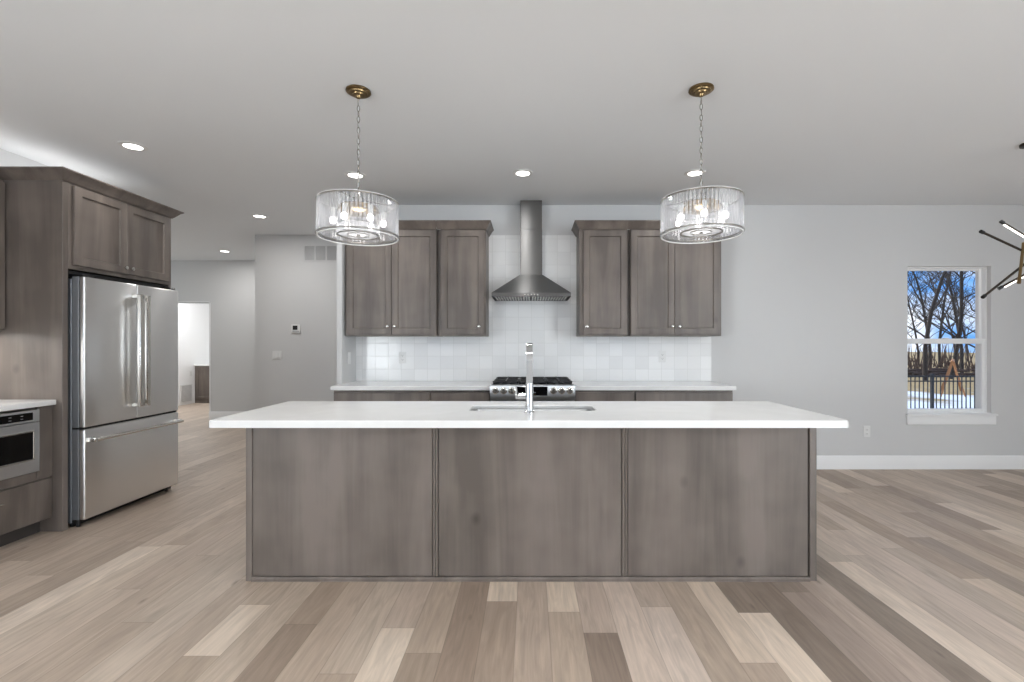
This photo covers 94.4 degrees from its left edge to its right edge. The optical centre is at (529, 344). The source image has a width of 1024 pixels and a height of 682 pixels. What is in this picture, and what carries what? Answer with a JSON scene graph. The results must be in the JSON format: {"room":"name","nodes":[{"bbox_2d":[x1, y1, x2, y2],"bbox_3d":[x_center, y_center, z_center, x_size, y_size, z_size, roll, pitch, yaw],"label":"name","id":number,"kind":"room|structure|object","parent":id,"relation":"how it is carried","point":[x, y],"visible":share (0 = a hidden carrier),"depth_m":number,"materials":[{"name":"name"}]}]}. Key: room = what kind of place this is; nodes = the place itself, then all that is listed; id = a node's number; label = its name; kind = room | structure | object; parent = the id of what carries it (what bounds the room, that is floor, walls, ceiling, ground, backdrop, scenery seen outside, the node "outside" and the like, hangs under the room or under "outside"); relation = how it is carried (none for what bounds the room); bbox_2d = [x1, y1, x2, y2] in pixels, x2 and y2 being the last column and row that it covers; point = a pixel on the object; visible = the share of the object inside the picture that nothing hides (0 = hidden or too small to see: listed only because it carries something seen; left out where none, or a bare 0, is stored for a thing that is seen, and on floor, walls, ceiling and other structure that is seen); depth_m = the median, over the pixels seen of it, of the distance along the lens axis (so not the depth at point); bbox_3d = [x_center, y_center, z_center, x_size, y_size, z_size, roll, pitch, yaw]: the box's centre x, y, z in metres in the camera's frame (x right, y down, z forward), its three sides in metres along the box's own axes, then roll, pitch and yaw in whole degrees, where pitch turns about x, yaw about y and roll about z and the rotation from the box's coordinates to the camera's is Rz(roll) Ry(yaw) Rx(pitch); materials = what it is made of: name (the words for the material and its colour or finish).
{"room":"kitchen","nodes":[
{"label":"kitchen","id":0,"kind":"room"},
{"bbox_2d":[0,148,46,165],"bbox_3d":[-3.975,-0.077,-0.135,0.150,2.735,8.930,0,0,0],"label":"wall","id":1,"kind":"structure","parent":0,"point":[7,158],"depth_m":3.59,"materials":[{"name":"grey paint"}]},
{"bbox_2d":[0,180,4,330],"bbox_3d":[-3.736,-0.642,2.839,0.329,1.119,0.838,0,0,0],"label":"upper cabinet","id":2,"kind":"object","parent":1,"relation":"attached to","point":[2,184],"visible":1,"depth_m":3.23,"materials":[{"name":"brown wood"}]},
{"bbox_2d":[178,303,208,405],"bbox_3d":[-6.050,-0.077,9.735,2.900,2.735,2.930,0,0,0],"label":"wall","id":3,"kind":"structure","parent":0,"point":[193,318],"depth_m":10.35,"materials":[{"name":"white paint"}]},
{"bbox_2d":[180,384,191,402],"bbox_3d":[-7.381,1.050,10.180,0.016,0.380,0.360,0,0,0],"label":"air vent","id":4,"kind":"object","parent":3,"relation":"in","point":[185,390],"visible":1,"depth_m":10.16,"materials":[{"name":"white plastic"}]},
{"bbox_2d":[171,260,254,410],"bbox_3d":[-5.900,-0.077,8.210,4.800,2.735,0.120,0,0,0],"label":"wall","id":5,"kind":"structure","parent":0,"point":[229,285],"depth_m":8.15,"materials":[{"name":"grey paint"}]},
{"bbox_2d":[178,301,210,410],"bbox_3d":[-5.955,0.275,8.210,0.930,2.030,0.132,0,0,0],"label":"trim","id":6,"kind":"structure","parent":5,"relation":"attached to","point":[178,301],"depth_m":8.14,"materials":[{"name":"white paint"}]},
{"bbox_2d":[209,411,245,419],"bbox_3d":[-4.565,1.220,8.143,1.890,0.140,0.014,0,0,0],"label":"baseboard","id":7,"kind":"structure","parent":5,"relation":"attached to","point":[212,414],"depth_m":8.14,"materials":[{"name":"white paint"}]},
{"bbox_2d":[255,194,355,408],"bbox_3d":[-2.710,-0.077,6.345,1.820,2.735,3.610,0,0,0],"label":"wall","id":8,"kind":"structure","parent":0,"point":[289,289],"depth_m":6.24,"materials":[{"name":"grey paint"}]},
{"bbox_2d":[272,351,280,359],"bbox_3d":[-3.331,0.140,6.235,0.118,0.117,0.010,0,0,0],"label":"light switch","id":9,"kind":"object","parent":8,"relation":"attached to","point":[276,355],"visible":1,"depth_m":6.23,"materials":[{"name":"white plastic"}]},
{"bbox_2d":[291,324,300,332],"bbox_3d":[-3.077,-0.207,6.228,0.120,0.115,0.023,0,0,0],"label":"thermostat","id":10,"kind":"object","parent":8,"relation":"attached to","point":[295,328],"visible":1,"depth_m":6.22,"materials":[{"name":"white plastic"}]},
{"bbox_2d":[303,244,336,260],"bbox_3d":[-2.755,-1.205,6.235,0.454,0.224,0.010,0,0,0],"label":"air vent","id":11,"kind":"object","parent":8,"relation":"in","point":[311,252],"visible":0.94,"depth_m":6.23,"materials":[{"name":"white metal"}]},
{"bbox_2d":[348,352,350,363],"bbox_3d":[-1.795,0.135,4.710,0.010,0.117,0.072,0,0,0],"label":"light switch","id":12,"kind":"object","parent":8,"relation":"attached to","point":[349,353],"visible":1,"depth_m":4.71,"materials":[{"name":"white plastic"}]},
{"bbox_2d":[0,0,1023,259],"bbox_3d":[-1.275,-1.520,3.325,14.250,0.150,16.150,0,0,0],"label":"ceiling","id":13,"kind":"structure","parent":0,"point":[240,109],"depth_m":2.85,"materials":[{"name":"white paint"}]},
{"bbox_2d":[117,141,147,150],"bbox_3d":[-2.890,-1.440,3.450,0.176,0.008,0.176,0,0,0],"label":"recessed light","id":14,"kind":"object","parent":13,"relation":"in","point":[134,146],"visible":1,"depth_m":3.44,"materials":[{"name":"white plastic"}]},
{"bbox_2d":[251,214,267,217],"bbox_3d":[-3.040,-1.440,5.330,0.176,0.008,0.176,0,0,0],"label":"recessed light","id":15,"kind":"object","parent":13,"relation":"in","point":[252,215],"visible":1,"depth_m":5.32,"materials":[{"name":"white plastic"}]},
{"bbox_2d":[344,171,365,178],"bbox_3d":[-1.490,-1.440,4.040,0.176,0.008,0.176,0,0,0],"label":"recessed light","id":16,"kind":"object","parent":13,"relation":"in","point":[351,174],"visible":0.93,"depth_m":4.03,"materials":[{"name":"white plastic"}]},
{"bbox_2d":[315,84,399,245],"bbox_3d":[-0.977,-1.025,2.700,0.452,0.839,0.452,0,0,0],"label":"pendant light","id":17,"kind":"object","parent":13,"relation":"hanging from","point":[354,208],"visible":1,"depth_m":2.66,"materials":[{"name":"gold metal"}]},
{"bbox_2d":[330,207,337,223],"bbox_3d":[-1.093,-0.725,2.660,0.062,0.094,0.036,0,0,0],"label":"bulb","id":18,"kind":"object","parent":17,"relation":"attached to","point":[332,219],"depth_m":2.65,"materials":[{"name":"white glass"}]},
{"bbox_2d":[341,202,347,219],"bbox_3d":[-1.007,-0.725,2.582,0.035,0.094,0.062,0,0,0],"label":"socket","id":19,"kind":"object","parent":17,"relation":"attached to","point":[344,205],"depth_m":2.56,"materials":[{"name":"white"}]},
{"bbox_2d":[367,204,373,220],"bbox_3d":[-0.887,-0.725,2.617,0.054,0.094,0.052,0,0,0],"label":"socket","id":20,"kind":"object","parent":17,"relation":"attached to","point":[370,207],"depth_m":2.60,"materials":[{"name":"white"}]},
{"bbox_2d":[368,220,374,229],"bbox_3d":[-0.947,-0.725,2.818,0.035,0.094,0.062,0,0,0],"label":"socket","id":21,"kind":"object","parent":17,"relation":"attached to","point":[371,223],"depth_m":2.82,"materials":[{"name":"white"}]},
{"bbox_2d":[379,211,385,226],"bbox_3d":[-0.862,-0.725,2.740,0.062,0.094,0.036,0,0,0],"label":"socket","id":22,"kind":"object","parent":17,"relation":"attached to","point":[383,223],"depth_m":2.73,"materials":[{"name":"white"}]},
{"bbox_2d":[512,169,532,176],"bbox_3d":[-0.060,-1.440,3.990,0.176,0.008,0.176,0,0,0],"label":"recessed light","id":23,"kind":"object","parent":13,"relation":"in","point":[520,172],"visible":1,"depth_m":3.98,"materials":[{"name":"white plastic"}]},
{"bbox_2d":[684,169,705,176],"bbox_3d":[1.389,-1.440,3.990,0.176,0.008,0.176,0,0,0],"label":"recessed light","id":24,"kind":"object","parent":13,"relation":"in","point":[695,172],"visible":0.88,"depth_m":3.98,"materials":[{"name":"white plastic"}]},
{"bbox_2d":[660,82,744,243],"bbox_3d":[0.968,-1.030,2.680,0.452,0.829,0.452,0,0,0],"label":"pendant light","id":25,"kind":"object","parent":13,"relation":"hanging from","point":[702,206],"visible":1,"depth_m":2.65,"materials":[{"name":"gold metal"}]},
{"bbox_2d":[675,212,681,226],"bbox_3d":[0.878,-0.735,2.763,0.054,0.094,0.052,0,0,0],"label":"socket","id":26,"kind":"object","parent":25,"relation":"attached to","point":[678,223],"depth_m":2.76,"materials":[{"name":"white"}]},
{"bbox_2d":[677,204,684,220],"bbox_3d":[0.853,-0.735,2.640,0.062,0.094,0.036,0,0,0],"label":"socket","id":27,"kind":"object","parent":25,"relation":"attached to","point":[681,207],"depth_m":2.63,"materials":[{"name":"white"}]},
{"bbox_2d":[695,215,700,227],"bbox_3d":[0.998,-0.735,2.798,0.035,0.094,0.062,0,0,0],"label":"socket","id":28,"kind":"object","parent":25,"relation":"attached to","point":[697,216],"depth_m":2.80,"materials":[{"name":"white"}]},
{"bbox_2d":[701,199,707,216],"bbox_3d":[0.938,-0.735,2.562,0.035,0.094,0.062,0,0,0],"label":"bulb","id":29,"kind":"object","parent":25,"relation":"attached to","point":[704,202],"depth_m":2.54,"materials":[{"name":"white glass"}]},
{"bbox_2d":[718,208,723,224],"bbox_3d":[1.083,-0.735,2.720,0.062,0.094,0.036,0,0,0],"label":"socket","id":30,"kind":"object","parent":25,"relation":"attached to","point":[721,220],"depth_m":2.71,"materials":[{"name":"white"}]},
{"bbox_2d":[721,201,728,218],"bbox_3d":[1.058,-0.735,2.597,0.054,0.094,0.052,0,0,0],"label":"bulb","id":31,"kind":"object","parent":25,"relation":"attached to","point":[725,214],"depth_m":2.58,"materials":[{"name":"white glass"}]},
{"bbox_2d":[979,143,1023,298],"bbox_3d":[3.555,-0.877,3.327,0.975,1.134,0.290,0,0,0],"label":"sputnik chandelier","id":32,"kind":"object","parent":13,"relation":"hanging from","point":[1018,279],"visible":1,"depth_m":3.33,"materials":[{"name":"brown metal"}]},
{"bbox_2d":[0,403,1023,681],"bbox_3d":[-1.133,1.290,3.350,14.030,0.001,15.900,0,0,0],"label":"floor","id":33,"kind":"structure","parent":0,"point":[920,572],"depth_m":2.33,"materials":[{"name":"brown wood"}]},
{"bbox_2d":[0,405,52,546],"bbox_3d":[-3.575,0.853,2.857,0.650,0.874,0.813,0,0,0],"label":"base cabinet","id":34,"kind":"object","parent":33,"relation":"on","point":[25,500],"depth_m":3.08,"materials":[{"name":"brown wood"}]},
{"bbox_2d":[0,399,55,411],"bbox_3d":[-3.579,0.396,2.851,0.642,0.036,0.822,0,0,0],"label":"countertop","id":35,"kind":"structure","parent":34,"relation":"on","point":[5,404],"depth_m":3.11,"materials":[{"name":"white stone"}]},
{"bbox_2d":[0,166,183,531],"bbox_3d":[-3.525,0.044,3.760,0.746,2.492,1.122,0,0,0],"label":"tall cabinet","id":36,"kind":"object","parent":33,"relation":"on","point":[59,219],"visible":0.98,"depth_m":3.27,"materials":[{"name":"brown wood"}]},
{"bbox_2d":[68,270,183,526],"bbox_3d":[-3.455,0.384,3.767,0.790,1.812,0.914,0,0,0],"label":"refrigerator","id":37,"kind":"object","parent":33,"relation":"on","point":[123,420],"visible":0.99,"depth_m":3.61,"materials":[{"name":"grey metal"}]},
{"bbox_2d":[194,364,208,402],"bbox_3d":[-6.784,0.815,10.732,1.207,0.950,0.625,0,0,0],"label":"vanity cabinet","id":38,"kind":"object","parent":33,"relation":"on","point":[201,370],"visible":0.23,"depth_m":10.44,"materials":[{"name":"brown wood"}]},
{"bbox_2d":[334,390,430,400],"bbox_3d":[-1.347,0.853,4.590,0.880,0.874,0.637,0,0,0],"label":"base cabinet","id":39,"kind":"object","parent":33,"relation":"on","point":[339,395],"visible":0.04,"depth_m":4.30,"materials":[{"name":"brown wood"}]},
{"bbox_2d":[330,381,492,389],"bbox_3d":[-1.079,0.395,4.585,1.442,0.038,0.631,0,0,0],"label":"countertop","id":40,"kind":"structure","parent":39,"relation":"on","point":[355,385],"depth_m":4.35,"materials":[{"name":"white stone"}]},
{"bbox_2d":[431,390,490,400],"bbox_3d":[-0.633,0.853,4.590,0.543,0.874,0.637,0,0,0],"label":"base cabinet","id":41,"kind":"object","parent":33,"relation":"on","point":[436,395],"visible":0.07,"depth_m":4.30,"materials":[{"name":"brown wood"}]},
{"bbox_2d":[246,428,816,581],"bbox_3d":[0.007,0.851,2.863,3.112,0.878,0.572,0,0,0],"label":"kitchen island","id":42,"kind":"object","parent":33,"relation":"on","point":[323,504],"visible":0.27,"depth_m":2.59,"materials":[{"name":"brown wood"}]},
{"bbox_2d":[209,401,847,427],"bbox_3d":[-0.007,0.394,2.744,3.186,0.036,0.809,0,0,0],"label":"island countertop","id":43,"kind":"structure","parent":42,"relation":"on","point":[290,414],"depth_m":2.51,"materials":[{"name":"white stone"}]},
{"bbox_2d":[515,343,533,412],"bbox_3d":[-0.028,0.183,2.715,0.104,0.386,0.235,0,0,0],"label":"kitchen faucet","id":44,"kind":"object","parent":43,"relation":"on","point":[528,396],"visible":1,"depth_m":2.61,"materials":[{"name":"silver metal"}]},
{"bbox_2d":[472,408,592,410],"bbox_3d":[0.015,0.509,2.820,0.774,0.222,0.304,0,0,0],"label":"sink","id":45,"kind":"object","parent":43,"relation":"in","point":[477,409],"visible":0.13,"depth_m":2.95,"materials":[{"name":"silver metal"}]},
{"bbox_2d":[490,376,574,400],"bbox_3d":[0.023,0.808,4.515,0.756,0.964,0.766,0,0,0],"label":"gas range","id":46,"kind":"object","parent":33,"relation":"on","point":[502,388],"visible":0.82,"depth_m":4.20,"materials":[{"name":"silver metal"}]},
{"bbox_2d":[495,382,569,383],"bbox_3d":[0.023,0.382,4.561,0.756,0.027,0.673,0,0,0],"label":"cooktop","id":47,"kind":"object","parent":46,"relation":"in","point":[495,382],"depth_m":4.27,"materials":[{"name":"black metal"}]},
{"bbox_2d":[574,390,634,400],"bbox_3d":[0.680,0.853,4.590,0.545,0.874,0.637,0,0,0],"label":"base cabinet","id":48,"kind":"object","parent":33,"relation":"on","point":[580,395],"visible":0.05,"depth_m":4.30,"materials":[{"name":"brown wood"}]},
{"bbox_2d":[635,390,732,400],"bbox_3d":[1.401,0.853,4.590,0.891,0.874,0.637,0,0,0],"label":"base cabinet","id":49,"kind":"object","parent":33,"relation":"on","point":[640,395],"visible":0.06,"depth_m":4.30,"materials":[{"name":"brown wood"}]},
{"bbox_2d":[572,381,735,389],"bbox_3d":[1.132,0.395,4.585,1.456,0.038,0.631,0,0,0],"label":"countertop","id":50,"kind":"structure","parent":49,"relation":"on","point":[579,385],"depth_m":4.35,"materials":[{"name":"white stone"}]},
{"bbox_2d":[356,205,1023,455],"bbox_3d":[2.025,-0.077,4.990,7.650,2.735,0.160,0,0,0],"label":"wall","id":51,"kind":"structure","parent":0,"point":[814,297],"depth_m":4.91,"materials":[{"name":"grey paint"}]},
{"bbox_2d":[337,220,442,336],"bbox_3d":[-1.368,-0.634,4.709,0.936,1.104,0.384,0,0,0],"label":"upper cabinet","id":52,"kind":"object","parent":51,"relation":"attached to","point":[391,290],"visible":0.97,"depth_m":4.57,"materials":[{"name":"brown wood"}]},
{"bbox_2d":[436,220,493,336],"bbox_3d":[-0.635,-0.634,4.709,0.522,1.104,0.384,0,0,0],"label":"upper cabinet","id":53,"kind":"object","parent":51,"relation":"attached to","point":[463,245],"visible":1,"depth_m":4.57,"materials":[{"name":"brown wood"}]},
{"bbox_2d":[492,200,570,300],"bbox_3d":[0.012,-0.947,4.673,0.746,0.992,0.455,0,0,0],"label":"range hood","id":54,"kind":"object","parent":51,"relation":"attached to","point":[530,285],"visible":1,"depth_m":4.74,"materials":[{"name":"silver metal"}]},
{"bbox_2d":[356,235,710,380],"bbox_3d":[0.037,-0.377,4.906,3.675,1.506,0.008,0,0,0],"label":"tiled wall","id":55,"kind":"structure","parent":51,"relation":"attached to","point":[550,326],"depth_m":4.90,"materials":[{"name":"white tile"}]},
{"bbox_2d":[399,352,405,362],"bbox_3d":[-1.316,0.135,4.897,0.072,0.117,0.009,0,0,0],"label":"outlet","id":56,"kind":"object","parent":55,"relation":"attached to","point":[402,355],"visible":1,"depth_m":4.90,"materials":[{"name":"white plastic"}]},
{"bbox_2d":[659,351,665,361],"bbox_3d":[1.367,0.125,4.897,0.072,0.117,0.009,0,0,0],"label":"outlet","id":57,"kind":"object","parent":55,"relation":"attached to","point":[662,354],"visible":1,"depth_m":4.90,"materials":[{"name":"white plastic"}]},
{"bbox_2d":[571,220,629,336],"bbox_3d":[0.699,-0.634,4.709,0.544,1.104,0.384,0,0,0],"label":"upper cabinet","id":58,"kind":"object","parent":51,"relation":"attached to","point":[602,246],"visible":1,"depth_m":4.57,"materials":[{"name":"brown wood"}]},
{"bbox_2d":[624,220,728,336],"bbox_3d":[1.419,-0.634,4.709,0.962,1.104,0.384,0,0,0],"label":"upper cabinet","id":59,"kind":"object","parent":51,"relation":"attached to","point":[675,289],"visible":0.95,"depth_m":4.57,"materials":[{"name":"brown wood"}]},
{"bbox_2d":[863,426,869,436],"bbox_3d":[3.486,0.900,4.905,0.072,0.117,0.009,0,0,0],"label":"outlet","id":60,"kind":"object","parent":51,"relation":"attached to","point":[866,429],"visible":1,"depth_m":4.90,"materials":[{"name":"white plastic"}]},
{"bbox_2d":[817,456,1023,468],"bbox_3d":[3.780,1.220,4.903,3.840,0.140,0.014,0,0,0],"label":"baseboard","id":61,"kind":"structure","parent":51,"relation":"attached to","point":[823,462],"depth_m":4.90,"materials":[{"name":"white paint"}]},
{"bbox_2d":[906,267,997,424],"bbox_3d":[4.357,0.007,4.975,0.935,1.640,0.190,0,0,0],"label":"window","id":62,"kind":"structure","parent":51,"relation":"in","point":[978,415],"depth_m":4.96,"materials":[{"name":"white paint"}]},
{"label":"outside","id":63,"kind":"structure","parent":0,"visible":0},
{"bbox_2d":[908,352,974,407],"bbox_3d":[25.000,2.090,67.545,170.000,0.100,124.910,0,0,0],"label":"ground","id":64,"kind":"structure","parent":63,"point":[921,353],"depth_m":20.58,"materials":[{"name":"white snow"}]},
{"bbox_2d":[907,271,925,332],"bbox_3d":[32.081,-5.752,43.591,7.324,15.605,11.792,0,0,42],"label":"bare tree","id":65,"kind":"object","parent":64,"relation":"on","point":[910,271],"visible":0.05,"depth_m":42.18,"materials":[{"name":"brown plant"}]},
{"bbox_2d":[907,271,950,367],"bbox_3d":[33.053,-4.917,40.568,6.926,13.923,8.925,0,0,14],"label":"bare tree","id":66,"kind":"object","parent":64,"relation":"on","point":[917,282],"visible":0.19,"depth_m":40.81,"materials":[{"name":"brown plant"}]},
{"bbox_2d":[915,271,958,379],"bbox_3d":[24.293,-7.302,26.292,7.907,18.693,9.786,0,0,-10],"label":"bare tree","id":67,"kind":"object","parent":64,"relation":"on","point":[945,274],"visible":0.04,"depth_m":26.85,"materials":[{"name":"brown plant"}]},
{"bbox_2d":[907,271,970,364],"bbox_3d":[33.330,-4.101,40.281,7.811,12.306,8.404,0,0,-41],"label":"bare tree","id":68,"kind":"object","parent":64,"relation":"on","point":[911,313],"visible":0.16,"depth_m":40.92,"materials":[{"name":"brown plant"}]},
{"bbox_2d":[907,271,970,353],"bbox_3d":[49.501,-6.757,57.467,7.446,17.603,9.215,0,0,-24],"label":"bare tree","id":69,"kind":"object","parent":64,"relation":"on","point":[947,320],"visible":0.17,"depth_m":57.53,"materials":[{"name":"brown plant"}]},
{"bbox_2d":[907,271,974,378],"bbox_3d":[25.882,-6.056,27.199,11.079,16.224,10.298,0,0,-24],"label":"bare tree","id":70,"kind":"object","parent":64,"relation":"on","point":[961,308],"visible":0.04,"depth_m":27.61,"materials":[{"name":"brown plant"}]},
{"bbox_2d":[907,271,974,366],"bbox_3d":[36.560,-6.718,41.527,13.254,17.540,8.232,0,0,-26],"label":"bare tree","id":71,"kind":"object","parent":64,"relation":"on","point":[942,317],"visible":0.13,"depth_m":42.46,"materials":[{"name":"brown plant"}]},
{"bbox_2d":[907,271,974,347],"bbox_3d":[24.721,-5.513,25.325,11.429,15.126,7.099,0,0,-32],"label":"bare tree","id":72,"kind":"object","parent":64,"relation":"on","point":[943,327],"visible":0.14,"depth_m":27.12,"materials":[{"name":"brown plant"}]},
{"bbox_2d":[908,374,974,407],"bbox_3d":[10.180,1.390,12.000,11.056,1.300,0.076,0,0,0],"label":"metal fence","id":73,"kind":"object","parent":64,"relation":"on","point":[931,376],"visible":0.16,"depth_m":11.99,"materials":[{"name":"black metal"}]},
{"bbox_2d":[908,344,974,369],"bbox_3d":[38.936,0.759,39.946,43.280,2.639,8.850,0,0,0],"label":"underbrush","id":74,"kind":"object","parent":64,"relation":"on","point":[942,359],"visible":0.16,"depth_m":38.42,"materials":[{"name":"brown plant"}]},
{"bbox_2d":[908,368,974,375],"bbox_3d":[27.388,1.811,30.186,10.740,0.601,1.918,0,0,0],"label":"brush pile","id":75,"kind":"object","parent":64,"relation":"on","point":[937,371],"visible":0.35,"depth_m":29.99,"materials":[{"name":"brown plant"}]},
{"bbox_2d":[910,271,974,372],"bbox_3d":[28.997,-4.390,33.044,6.401,12.869,8.250,0,0,15],"label":"bare tree","id":76,"kind":"object","parent":64,"relation":"on","point":[954,304],"visible":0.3,"depth_m":33.28,"materials":[{"name":"brown plant"}]},
{"bbox_2d":[910,285,974,332],"bbox_3d":[39.250,-5.846,39.563,11.934,15.794,7.412,0,0,39],"label":"bare tree","id":77,"kind":"object","parent":64,"relation":"on","point":[957,285],"visible":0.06,"depth_m":40.24,"materials":[{"name":"brown plant"}]},
{"bbox_2d":[923,271,974,361],"bbox_3d":[51.307,-6.678,56.120,11.089,17.471,11.931,0,0,-3],"label":"bare tree","id":78,"kind":"object","parent":64,"relation":"on","point":[957,306],"visible":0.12,"depth_m":57.08,"materials":[{"name":"brown plant"}]},
{"bbox_2d":[941,359,964,396],"bbox_3d":[17.321,1.333,19.442,0.790,1.447,3.961,0,0,41],"label":"swing set","id":79,"kind":"object","parent":64,"relation":"on","point":[952,361],"visible":0.87,"depth_m":18.44,"materials":[{"name":"brown wood"}]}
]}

